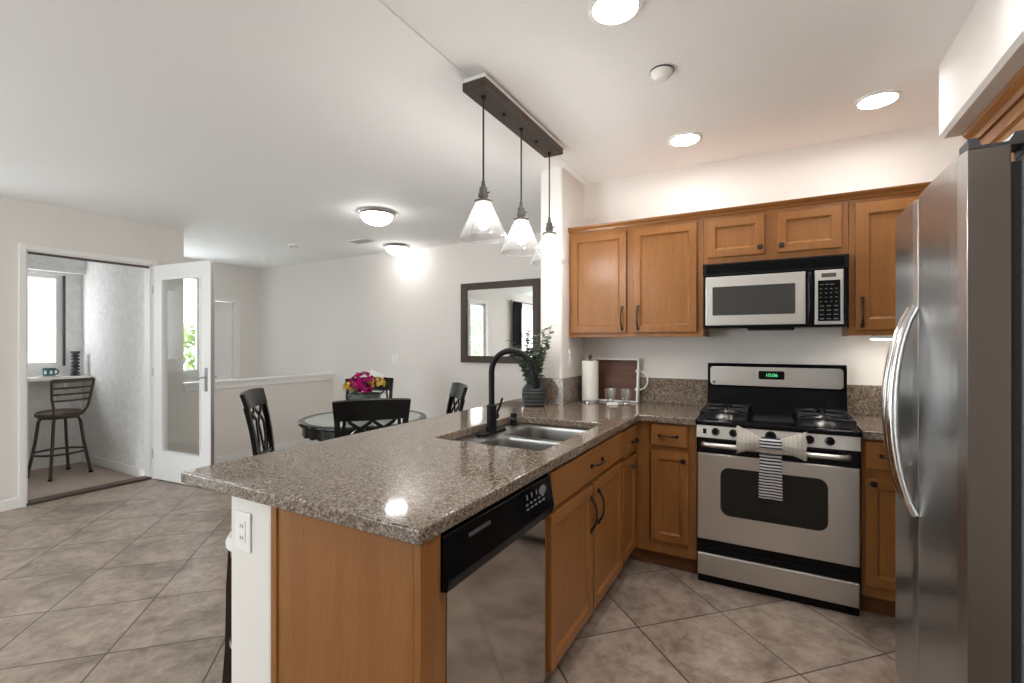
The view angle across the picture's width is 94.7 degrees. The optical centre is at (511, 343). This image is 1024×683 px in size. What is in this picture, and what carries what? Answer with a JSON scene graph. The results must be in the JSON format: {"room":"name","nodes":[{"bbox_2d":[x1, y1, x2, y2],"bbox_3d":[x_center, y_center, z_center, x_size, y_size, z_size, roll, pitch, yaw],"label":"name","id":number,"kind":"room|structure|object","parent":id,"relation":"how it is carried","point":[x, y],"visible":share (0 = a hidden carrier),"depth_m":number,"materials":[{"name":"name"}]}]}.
{"room":"kitchen","nodes":[
{"label":"kitchen","id":0,"kind":"room"},
{"bbox_2d":[28,254,85,469],"bbox_3d":[-4.769,0.085,4.520,1.610,2.580,1.460,0,0,29],"label":"wall","id":1,"kind":"structure","parent":0,"point":[38,392],"depth_m":5.31,"materials":[{"name":"white paint"}]},
{"bbox_2d":[28,273,62,366],"bbox_3d":[-5.417,-0.255,4.846,0.060,1.020,1.200,0,0,29],"label":"window","id":2,"kind":"structure","parent":1,"relation":"in","point":[58,280],"depth_m":5.32,"materials":[{"name":"white paint"}]},
{"bbox_2d":[28,375,91,399],"bbox_3d":[-5.198,0.500,4.807,0.299,0.270,1.345,0,0,29],"label":"wall shelf","id":3,"kind":"object","parent":1,"relation":"attached to","point":[30,379],"visible":0.56,"depth_m":5.18,"materials":[{"name":"white paint"}]},
{"bbox_2d":[36,375,61,376],"bbox_3d":[-5.024,0.358,5.120,0.204,0.014,0.204,0,0,29],"label":"plate","id":4,"kind":"object","parent":3,"relation":"on","point":[42,375],"visible":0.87,"depth_m":5.06,"materials":[{"name":"white ceramic"}]},
{"bbox_2d":[42,368,58,375],"bbox_3d":[-5.017,0.314,5.123,0.119,0.088,0.107,0,0,-23],"label":"mug","id":5,"kind":"object","parent":4,"relation":"on","point":[46,371],"visible":0.92,"depth_m":5.09,"materials":[{"name":"teal ceramic"}]},
{"bbox_2d":[70,351,79,375],"bbox_3d":[-4.932,0.228,5.326,0.090,0.275,0.090,0,0,29],"label":"candle holder","id":6,"kind":"object","parent":3,"relation":"on","point":[74,359],"visible":1,"depth_m":5.30,"materials":[{"name":"black metal"}]},
{"bbox_2d":[63,276,65,365],"bbox_3d":[-5.095,-0.255,5.358,0.064,1.020,0.016,0,0,29],"label":"trim","id":7,"kind":"structure","parent":1,"relation":"attached to","point":[64,277],"depth_m":5.34,"materials":[{"name":"grey plastic"}]},
{"bbox_2d":[28,462,134,499],"bbox_3d":[-5.063,1.430,4.741,2.340,0.110,1.360,0,0,29],"label":"floor","id":8,"kind":"structure","parent":0,"point":[78,476],"depth_m":4.80,"materials":[{"name":"beige concrete"}]},
{"bbox_2d":[28,377,94,481],"bbox_3d":[-4.705,0.870,4.918,0.471,1.015,0.436,0,0,17],"label":"bar stool","id":9,"kind":"object","parent":8,"relation":"on","point":[53,414],"visible":0.97,"depth_m":4.83,"materials":[{"name":"brown metal"}]},
{"bbox_2d":[82,261,143,476],"bbox_3d":[-4.556,0.085,5.294,1.990,2.580,0.100,0,0,29],"label":"wall","id":10,"kind":"structure","parent":0,"point":[112,295],"depth_m":5.09,"materials":[{"name":"white paint"}]},
{"bbox_2d":[81,453,143,475],"bbox_3d":[-4.356,1.312,5.117,1.470,0.085,0.014,0,0,29],"label":"baseboard","id":11,"kind":"structure","parent":10,"relation":"attached to","point":[111,464],"depth_m":5.05,"materials":[{"name":"white paint"}]},
{"bbox_2d":[0,196,332,500],"bbox_3d":[-4.495,0.785,3.234,0.120,3.940,7.880,0,0,29],"label":"wall","id":12,"kind":"structure","parent":0,"point":[21,221],"depth_m":4.68,"materials":[{"name":"white paint"}]},
{"bbox_2d":[0,498,17,511],"bbox_3d":[-4.598,1.312,2.910,0.014,0.085,2.214,0,0,29],"label":"baseboard","id":13,"kind":"structure","parent":12,"relation":"attached to","point":[10,504],"depth_m":3.83,"materials":[{"name":"white paint"}]},
{"bbox_2d":[18,243,156,507],"bbox_3d":[-3.867,0.265,4.341,0.140,2.180,0.995,0,0,29],"label":"trim","id":14,"kind":"structure","parent":12,"relation":"attached to","point":[22,252],"depth_m":4.03,"materials":[{"name":"white paint"}]},
{"bbox_2d":[26,251,151,505],"bbox_3d":[-3.867,0.293,4.341,0.120,2.123,0.905,0,0,29],"label":"door track","id":15,"kind":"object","parent":12,"relation":"attached to","point":[141,478],"depth_m":4.27,"materials":[{"name":"brown plastic"}]},
{"bbox_2d":[152,260,216,485],"bbox_3d":[-3.170,0.288,4.566,0.875,2.118,0.173,0,0,27],"label":"door","id":16,"kind":"structure","parent":12,"relation":"in","point":[168,465],"depth_m":4.52,"materials":[{"name":"white paint"}]},
{"bbox_2d":[182,373,333,391],"bbox_3d":[-3.050,0.465,5.829,0.170,0.090,1.940,0,0,29],"label":"trim","id":17,"kind":"structure","parent":12,"relation":"attached to","point":[257,381],"depth_m":5.72,"materials":[{"name":"white paint"}]},
{"bbox_2d":[215,438,318,463],"bbox_3d":[-2.991,1.312,5.797,0.014,0.085,1.900,0,0,29],"label":"baseboard","id":18,"kind":"structure","parent":12,"relation":"attached to","point":[221,459],"depth_m":5.60,"materials":[{"name":"white paint"}]},
{"bbox_2d":[184,258,258,381],"bbox_3d":[-4.618,0.785,6.507,0.100,3.940,2.280,0,0,29],"label":"wall","id":19,"kind":"structure","parent":0,"point":[231,281],"depth_m":7.28,"materials":[{"name":"white paint"}]},
{"bbox_2d":[184,278,198,371],"bbox_3d":[-4.722,-0.270,6.331,0.050,1.350,0.970,0,0,29],"label":"window","id":20,"kind":"structure","parent":19,"relation":"in","point":[196,369],"depth_m":6.72,"materials":[{"name":"white paint"}]},
{"bbox_2d":[215,301,231,379],"bbox_3d":[-4.337,0.366,7.043,0.040,1.973,0.280,0,0,29],"label":"door","id":21,"kind":"structure","parent":19,"relation":"in","point":[223,310],"depth_m":7.05,"materials":[{"name":"white paint"}]},
{"bbox_2d":[215,297,239,378],"bbox_3d":[-4.267,0.340,7.016,0.020,2.030,0.440,0,0,29],"label":"trim","id":22,"kind":"structure","parent":19,"relation":"attached to","point":[236,301],"depth_m":7.15,"materials":[{"name":"white paint"}]},
{"bbox_2d":[0,0,589,268],"bbox_3d":[-3.395,-1.275,2.691,6.050,0.180,8.000,0,0,29],"label":"ceiling","id":23,"kind":"structure","parent":0,"point":[267,124],"depth_m":2.64,"materials":[{"name":"white paint"}]},
{"bbox_2d":[287,244,299,247],"bbox_3d":[-2.623,-1.169,5.671,0.140,0.032,0.140,0,0,29],"label":"smoke detector","id":24,"kind":"object","parent":23,"relation":"attached to","point":[289,245],"visible":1,"depth_m":5.63,"materials":[{"name":"white plastic"}]},
{"bbox_2d":[348,238,375,243],"bbox_3d":[-1.729,-1.176,5.426,0.300,0.018,0.150,0,0,29],"label":"ceiling vent","id":25,"kind":"object","parent":23,"relation":"in","point":[362,240],"visible":1,"depth_m":5.40,"materials":[{"name":"grey metal"}]},
{"bbox_2d":[357,207,395,226],"bbox_3d":[-1.218,-1.114,4.248,0.332,0.142,0.332,0,0,29],"label":"dome light","id":26,"kind":"object","parent":23,"relation":"attached to","point":[375,216],"visible":1,"depth_m":4.15,"materials":[{"name":"white glass"}]},
{"bbox_2d":[383,243,408,255],"bbox_3d":[-1.399,-1.120,5.711,0.305,0.131,0.305,0,0,29],"label":"dome light","id":27,"kind":"object","parent":23,"relation":"attached to","point":[396,249],"visible":1,"depth_m":5.62,"materials":[{"name":"white glass"}]},
{"bbox_2d":[259,233,540,417],"bbox_3d":[-1.610,0.785,6.206,6.250,3.940,0.120,0,0,29],"label":"wall","id":28,"kind":"structure","parent":0,"point":[343,317],"depth_m":6.08,"materials":[{"name":"white paint"}]},
{"bbox_2d":[392,354,398,362],"bbox_3d":[-1.506,0.197,6.074,0.120,0.120,0.010,0,0,29],"label":"light switch","id":29,"kind":"object","parent":28,"relation":"attached to","point":[395,357],"visible":1,"depth_m":6.06,"materials":[{"name":"white plastic"}]},
{"bbox_2d":[461,278,539,363],"bbox_3d":[-0.150,-0.237,5.305,1.022,0.920,0.034,0,0,29],"label":"wall mirror","id":30,"kind":"object","parent":28,"relation":"attached to","point":[494,313],"visible":0.8,"depth_m":5.31,"materials":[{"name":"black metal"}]},
{"bbox_2d":[467,286,532,356],"bbox_3d":[-0.147,-0.237,5.311,0.886,0.784,0.010,0,0,29],"label":"mirror glass","id":31,"kind":"object","parent":30,"relation":"attached to","point":[496,315],"depth_m":5.31,"materials":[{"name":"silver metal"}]},
{"bbox_2d":[232,167,583,682],"bbox_3d":[0.099,0.056,3.065,0.228,2.599,3.708,0,0,29],"label":"wall","id":32,"kind":"structure","parent":0,"point":[566,192],"depth_m":3.30,"materials":[{"name":"white paint"}]},
{"bbox_2d":[235,510,250,552],"bbox_3d":[-0.831,0.580,1.454,0.076,0.120,0.009,0,0,29],"label":"wall outlet","id":33,"kind":"object","parent":32,"relation":"attached to","point":[242,519],"visible":1,"depth_m":1.45,"materials":[{"name":"white plastic"}]},
{"bbox_2d":[238,520,245,543],"bbox_3d":[-0.832,0.580,1.452,0.034,0.068,0.004,0,0,29],"label":"receptacle","id":34,"kind":"object","parent":33,"relation":"attached to","point":[241,523],"depth_m":1.45,"materials":[{"name":"white plastic"}]},
{"bbox_2d":[541,375,581,404],"bbox_3d":[0.382,0.338,3.510,0.190,0.185,0.450,0,0,29],"label":"backsplash","id":35,"kind":"structure","parent":32,"relation":"attached to","point":[560,391],"depth_m":3.32,"materials":[{"name":"brown stone"}]},
{"bbox_2d":[569,349,572,364],"bbox_3d":[0.430,0.100,3.435,0.009,0.120,0.076,0,0,29],"label":"wall outlet","id":36,"kind":"object","parent":32,"relation":"attached to","point":[570,350],"visible":1,"depth_m":3.43,"materials":[{"name":"white plastic"}]},
{"bbox_2d":[568,182,930,233],"bbox_3d":[1.408,-0.811,2.847,2.288,0.036,0.031,0,0,29],"label":"crown molding","id":37,"kind":"structure","parent":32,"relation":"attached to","point":[917,187],"depth_m":2.80,"materials":[{"name":"brown wood"}]},
{"bbox_2d":[0,479,900,682],"bbox_3d":[-1.476,1.405,1.554,6.790,0.100,7.880,0,0,29],"label":"floor","id":38,"kind":"structure","parent":0,"point":[126,583],"depth_m":2.36,"materials":[{"name":"tile"}]},
{"bbox_2d":[222,531,231,682],"bbox_3d":[-0.925,1.024,1.814,0.304,0.667,0.304,0,0,29],"label":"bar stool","id":39,"kind":"object","parent":38,"relation":"on","point":[227,667],"visible":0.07,"depth_m":1.76,"materials":[{"name":"black metal"}]},
{"bbox_2d":[239,388,274,455],"bbox_3d":[-1.706,0.850,3.572,0.562,1.014,0.474,0,0,-12],"label":"dining chair","id":40,"kind":"object","parent":38,"relation":"on","point":[251,398],"visible":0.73,"depth_m":3.55,"materials":[{"name":"black paint"}]},
{"bbox_2d":[271,507,445,682],"bbox_3d":[-0.433,0.913,1.297,0.558,0.884,0.122,0,0,29],"label":"cabinet end panel","id":41,"kind":"object","parent":38,"relation":"on","point":[349,605],"visible":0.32,"depth_m":1.22,"materials":[{"name":"brown wood"}]},
{"bbox_2d":[298,410,426,441],"bbox_3d":[-1.204,0.979,3.852,0.996,0.752,0.996,0,0,29],"label":"dining table","id":42,"kind":"object","parent":38,"relation":"on","point":[320,427],"visible":0.34,"depth_m":3.51,"materials":[{"name":"black paint"}]},
{"bbox_2d":[342,371,385,399],"bbox_3d":[-1.200,0.415,3.850,0.344,0.376,0.333,0,0,29],"label":"flower pot","id":43,"kind":"object","parent":42,"relation":"on","point":[358,386],"visible":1,"depth_m":3.79,"materials":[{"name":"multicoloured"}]},
{"bbox_2d":[369,370,383,381],"bbox_3d":[-1.383,0.333,4.783,0.155,0.126,0.060,0,0,-16],"label":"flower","id":44,"kind":"object","parent":43,"relation":"in","point":[372,372],"visible":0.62,"depth_m":4.77,"materials":[{"name":"white plant"}]},
{"bbox_2d":[345,377,393,399],"bbox_3d":[-1.382,0.850,4.545,0.474,1.014,0.562,0,0,-14],"label":"dining chair","id":45,"kind":"object","parent":38,"relation":"on","point":[389,381],"visible":0.11,"depth_m":4.79,"materials":[{"name":"black paint"}]},
{"bbox_2d":[332,398,410,437],"bbox_3d":[-0.955,0.850,3.175,0.474,1.014,0.562,0,0,-20],"label":"dining chair","id":46,"kind":"object","parent":38,"relation":"on","point":[371,410],"visible":0.27,"depth_m":2.93,"materials":[{"name":"black paint"}]},
{"bbox_2d":[446,382,467,413],"bbox_3d":[-0.674,0.850,3.971,0.562,1.014,0.474,0,0,-20],"label":"dining chair","id":47,"kind":"object","parent":38,"relation":"on","point":[458,390],"visible":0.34,"depth_m":4.09,"materials":[{"name":"black paint"}]},
{"bbox_2d":[440,473,553,682],"bbox_3d":[-0.250,0.915,1.595,0.572,0.869,0.644,0,0,29],"label":"dishwasher","id":48,"kind":"object","parent":38,"relation":"on","point":[492,562],"visible":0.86,"depth_m":1.43,"materials":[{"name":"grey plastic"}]},
{"bbox_2d":[545,432,621,677],"bbox_3d":[0.149,0.913,2.305,0.588,0.884,0.973,0,0,29],"label":"base cabinet","id":49,"kind":"object","parent":38,"relation":"on","point":[583,530],"visible":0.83,"depth_m":2.05,"materials":[{"name":"brown wood"}]},
{"bbox_2d":[181,375,707,545],"bbox_3d":[0.122,0.357,2.418,1.351,0.225,2.654,0,0,29],"label":"countertop","id":50,"kind":"structure","parent":49,"relation":"on","point":[410,482],"depth_m":1.66,"materials":[{"name":"brown stone"}]},
{"bbox_2d":[476,348,539,436],"bbox_3d":[-0.006,0.247,2.424,0.292,0.449,0.250,0,0,29],"label":"faucet","id":51,"kind":"object","parent":50,"relation":"on","point":[492,410],"visible":1,"depth_m":2.46,"materials":[{"name":"black metal"}]},
{"bbox_2d":[454,412,588,450],"bbox_3d":[0.064,0.533,2.348,0.588,0.258,0.795,0,0,29],"label":"sink","id":52,"kind":"object","parent":50,"relation":"in","point":[538,437],"depth_m":2.54,"materials":[{"name":"silver metal"}]},
{"bbox_2d":[522,379,546,406],"bbox_3d":[0.154,0.335,3.262,0.174,0.190,0.174,0,0,29],"label":"vase","id":53,"kind":"object","parent":50,"relation":"on","point":[532,397],"visible":0.93,"depth_m":3.20,"materials":[{"name":"grey ceramic"}]},
{"bbox_2d":[505,323,554,383],"bbox_3d":[0.130,0.096,3.189,0.218,0.468,0.396,0,0,-45],"label":"bunch","id":54,"kind":"object","parent":53,"relation":"in","point":[530,351],"visible":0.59,"depth_m":3.19,"materials":[{"name":"green plant"}]},
{"bbox_2d":[581,354,599,402],"bbox_3d":[0.577,0.255,3.484,0.140,0.350,0.140,0,0,29],"label":"paper towel holder","id":55,"kind":"object","parent":50,"relation":"on","point":[590,368],"visible":1,"depth_m":3.43,"materials":[{"name":"white paper"}]},
{"bbox_2d":[606,402,617,404],"bbox_3d":[0.702,0.422,3.301,0.076,0.016,0.049,0,0,29],"label":"napkin","id":56,"kind":"object","parent":50,"relation":"on","point":[609,403],"visible":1,"depth_m":3.29,"materials":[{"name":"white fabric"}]},
{"bbox_2d":[593,358,647,402],"bbox_3d":[0.787,0.273,3.502,0.446,0.325,0.099,0,0,29],"label":"serving tray","id":57,"kind":"object","parent":50,"relation":"on","point":[619,374],"visible":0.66,"depth_m":3.51,"materials":[{"name":"white paint"}]},
{"bbox_2d":[619,423,639,564],"bbox_3d":[0.465,0.913,2.873,0.588,0.884,0.325,0,0,29],"label":"base cabinet","id":58,"kind":"object","parent":38,"relation":"on","point":[629,434],"visible":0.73,"depth_m":2.74,"materials":[{"name":"brown wood"}]},
{"bbox_2d":[628,421,697,573],"bbox_3d":[0.815,0.913,3.173,0.878,0.884,0.643,0,0,29],"label":"base cabinet","id":59,"kind":"object","parent":38,"relation":"on","point":[666,452],"visible":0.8,"depth_m":2.80,"materials":[{"name":"brown wood"}]},
{"bbox_2d":[696,363,861,615],"bbox_3d":[1.496,0.742,2.704,0.764,1.226,0.618,0,0,29],"label":"gas range","id":60,"kind":"object","parent":38,"relation":"on","point":[803,547],"visible":0.94,"depth_m":2.53,"materials":[{"name":"silver metal"}]},
{"bbox_2d":[736,425,806,500],"bbox_3d":[1.338,0.627,2.441,0.323,0.384,0.100,0,0,29],"label":"towel","id":61,"kind":"object","parent":60,"relation":"hanging from","point":[770,465],"visible":0.98,"depth_m":2.45,"materials":[{"name":"beige fabric"}]},
{"bbox_2d":[696,410,861,436],"bbox_3d":[1.504,0.448,2.719,0.764,0.029,0.525,0,0,29],"label":"cooktop","id":62,"kind":"object","parent":60,"relation":"in","point":[778,422],"depth_m":2.56,"materials":[{"name":"black metal"}]},
{"bbox_2d":[859,437,894,617],"bbox_3d":[2.078,0.913,2.470,0.472,0.884,0.643,0,0,29],"label":"base cabinet","id":63,"kind":"object","parent":38,"relation":"on","point":[877,488],"visible":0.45,"depth_m":2.31,"materials":[{"name":"brown wood"}]},
{"bbox_2d":[847,384,883,440],"bbox_3d":[2.257,0.360,2.382,0.870,0.220,0.638,0,0,29],"label":"countertop","id":64,"kind":"structure","parent":63,"relation":"on","point":[863,401],"depth_m":2.79,"materials":[{"name":"brown stone"}]},
{"bbox_2d":[881,130,1023,682],"bbox_3d":[1.635,0.420,1.366,0.872,1.870,0.797,0,0,29],"label":"refrigerator","id":65,"kind":"object","parent":38,"relation":"on","point":[952,395],"visible":1,"depth_m":1.21,"materials":[{"name":"grey metal"}]},
{"bbox_2d":[381,0,977,182],"bbox_3d":[0.121,-1.305,0.116,2.600,0.120,6.920,0,0,29],"label":"ceiling","id":66,"kind":"structure","parent":0,"point":[752,77],"depth_m":2.11,"materials":[{"name":"white paint"}]},
{"bbox_2d":[459,73,567,262],"bbox_3d":[0.047,-0.868,2.580,0.230,0.742,0.985,0,0,29],"label":"pendant light","id":67,"kind":"object","parent":66,"relation":"hanging from","point":[481,88],"visible":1,"depth_m":2.48,"materials":[{"name":"brown wood"}]},
{"bbox_2d":[474,180,491,208],"bbox_3d":[-0.137,-0.710,2.251,0.086,0.130,0.086,0,0,29],"label":"socket","id":68,"kind":"object","parent":67,"relation":"attached to","point":[483,200],"depth_m":2.23,"materials":[{"name":"grey metal"}]},
{"bbox_2d":[513,202,528,225],"bbox_3d":[0.051,-0.710,2.587,0.086,0.130,0.086,0,0,29],"label":"socket","id":69,"kind":"object","parent":67,"relation":"attached to","point":[521,214],"depth_m":2.57,"materials":[{"name":"grey metal"}]},
{"bbox_2d":[542,217,555,238],"bbox_3d":[0.231,-0.710,2.910,0.086,0.130,0.086,0,0,29],"label":"socket","id":70,"kind":"object","parent":67,"relation":"attached to","point":[549,232],"depth_m":2.89,"materials":[{"name":"grey metal"}]},
{"bbox_2d":[588,0,642,25],"bbox_3d":[0.382,-1.240,1.745,0.200,0.010,0.200,0,0,29],"label":"recessed light","id":71,"kind":"object","parent":66,"relation":"in","point":[601,12],"visible":1,"depth_m":1.76,"materials":[{"name":"white glass"}]},
{"bbox_2d":[650,64,673,81],"bbox_3d":[0.684,-1.224,2.154,0.104,0.041,0.104,0,0,29],"label":"smoke detector","id":72,"kind":"object","parent":66,"relation":"attached to","point":[659,73],"visible":1,"depth_m":2.13,"materials":[{"name":"grey plastic"}]},
{"bbox_2d":[668,131,701,146],"bbox_3d":[1.052,-1.240,2.871,0.200,0.010,0.200,0,0,29],"label":"recessed light","id":73,"kind":"object","parent":66,"relation":"in","point":[688,138],"visible":1,"depth_m":2.86,"materials":[{"name":"white glass"}]},
{"bbox_2d":[854,89,902,109],"bbox_3d":[1.866,-1.240,2.406,0.200,0.010,0.200,0,0,29],"label":"recessed light","id":74,"kind":"object","parent":66,"relation":"in","point":[881,98],"visible":1,"depth_m":2.40,"materials":[{"name":"white glass"}]},
{"bbox_2d":[584,123,966,385],"bbox_3d":[1.753,0.055,3.099,2.650,2.600,0.120,0,0,29],"label":"wall","id":75,"kind":"structure","parent":0,"point":[913,155],"depth_m":3.08,"materials":[{"name":"white paint"}]},
{"bbox_2d":[570,218,708,337],"bbox_3d":[0.874,-0.419,3.309,0.904,0.752,0.358,0,0,29],"label":"upper cabinet","id":76,"kind":"object","parent":75,"relation":"attached to","point":[647,280],"visible":1,"depth_m":3.16,"materials":[{"name":"brown wood"}]},
{"bbox_2d":[639,377,707,405],"bbox_3d":[0.967,0.340,3.454,0.881,0.180,0.020,0,0,29],"label":"backsplash","id":77,"kind":"structure","parent":75,"relation":"attached to","point":[658,390],"depth_m":3.34,"materials":[{"name":"brown stone"}]},
{"bbox_2d":[703,200,847,264],"bbox_3d":[1.598,-0.642,2.907,0.750,0.305,0.356,0,0,29],"label":"upper cabinet","id":78,"kind":"object","parent":75,"relation":"attached to","point":[821,229],"visible":0.94,"depth_m":2.77,"materials":[{"name":"brown wood"}]},
{"bbox_2d":[703,254,848,330],"bbox_3d":[1.577,-0.280,2.868,0.737,0.406,0.444,0,0,29],"label":"microwave","id":79,"kind":"object","parent":78,"relation":"attached to","point":[783,294],"visible":1,"depth_m":2.69,"materials":[{"name":"silver metal"}]},
{"bbox_2d":[847,384,881,415],"bbox_3d":[2.407,0.340,2.652,0.870,0.180,0.020,0,0,29],"label":"backsplash","id":80,"kind":"structure","parent":75,"relation":"attached to","point":[861,399],"depth_m":2.81,"materials":[{"name":"brown stone"}]},
{"bbox_2d":[842,191,922,335],"bbox_3d":[2.203,-0.419,2.569,0.630,0.752,0.358,0,0,29],"label":"upper cabinet","id":81,"kind":"object","parent":75,"relation":"attached to","point":[871,221],"visible":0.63,"depth_m":2.55,"materials":[{"name":"brown wood"}]},
{"bbox_2d":[870,335,891,339],"bbox_3d":[2.145,-0.031,2.497,0.400,0.022,0.040,0,0,29],"label":"light","id":82,"kind":"object","parent":81,"relation":"attached to","point":[890,336],"visible":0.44,"depth_m":2.56,"materials":[{"name":"white plastic"}]},
{"bbox_2d":[939,0,1023,138],"bbox_3d":[1.261,-1.080,0.317,0.605,0.330,3.780,0,0,29],"label":"wall","id":83,"kind":"structure","parent":0,"point":[987,52],"depth_m":1.72,"materials":[{"name":"white paint"}]},
{"bbox_3d":[1.193,0.055,-0.550,0.120,2.600,6.800,0,0,29],"label":"wall","id":84,"kind":"structure","parent":0,"visible":0},
{"bbox_2d":[962,66,1023,161],"bbox_3d":[1.845,-0.740,1.298,0.529,0.349,1.462,0,0,29],"label":"upper cabinet","id":85,"kind":"object","parent":84,"relation":"attached to","point":[1003,116],"visible":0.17,"depth_m":1.75,"materials":[{"name":"brown wood"}]},
{"label":"outside","id":86,"kind":"structure","parent":0,"visible":0},
{"bbox_2d":[184,320,194,369],"bbox_3d":[-6.608,0.740,9.698,1.918,2.441,1.876,0,0,-34],"label":"tree","id":87,"kind":"object","parent":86,"point":[190,338],"visible":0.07,"depth_m":9.36,"materials":[{"name":"green plant"}]},
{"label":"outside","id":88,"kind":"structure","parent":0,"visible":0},
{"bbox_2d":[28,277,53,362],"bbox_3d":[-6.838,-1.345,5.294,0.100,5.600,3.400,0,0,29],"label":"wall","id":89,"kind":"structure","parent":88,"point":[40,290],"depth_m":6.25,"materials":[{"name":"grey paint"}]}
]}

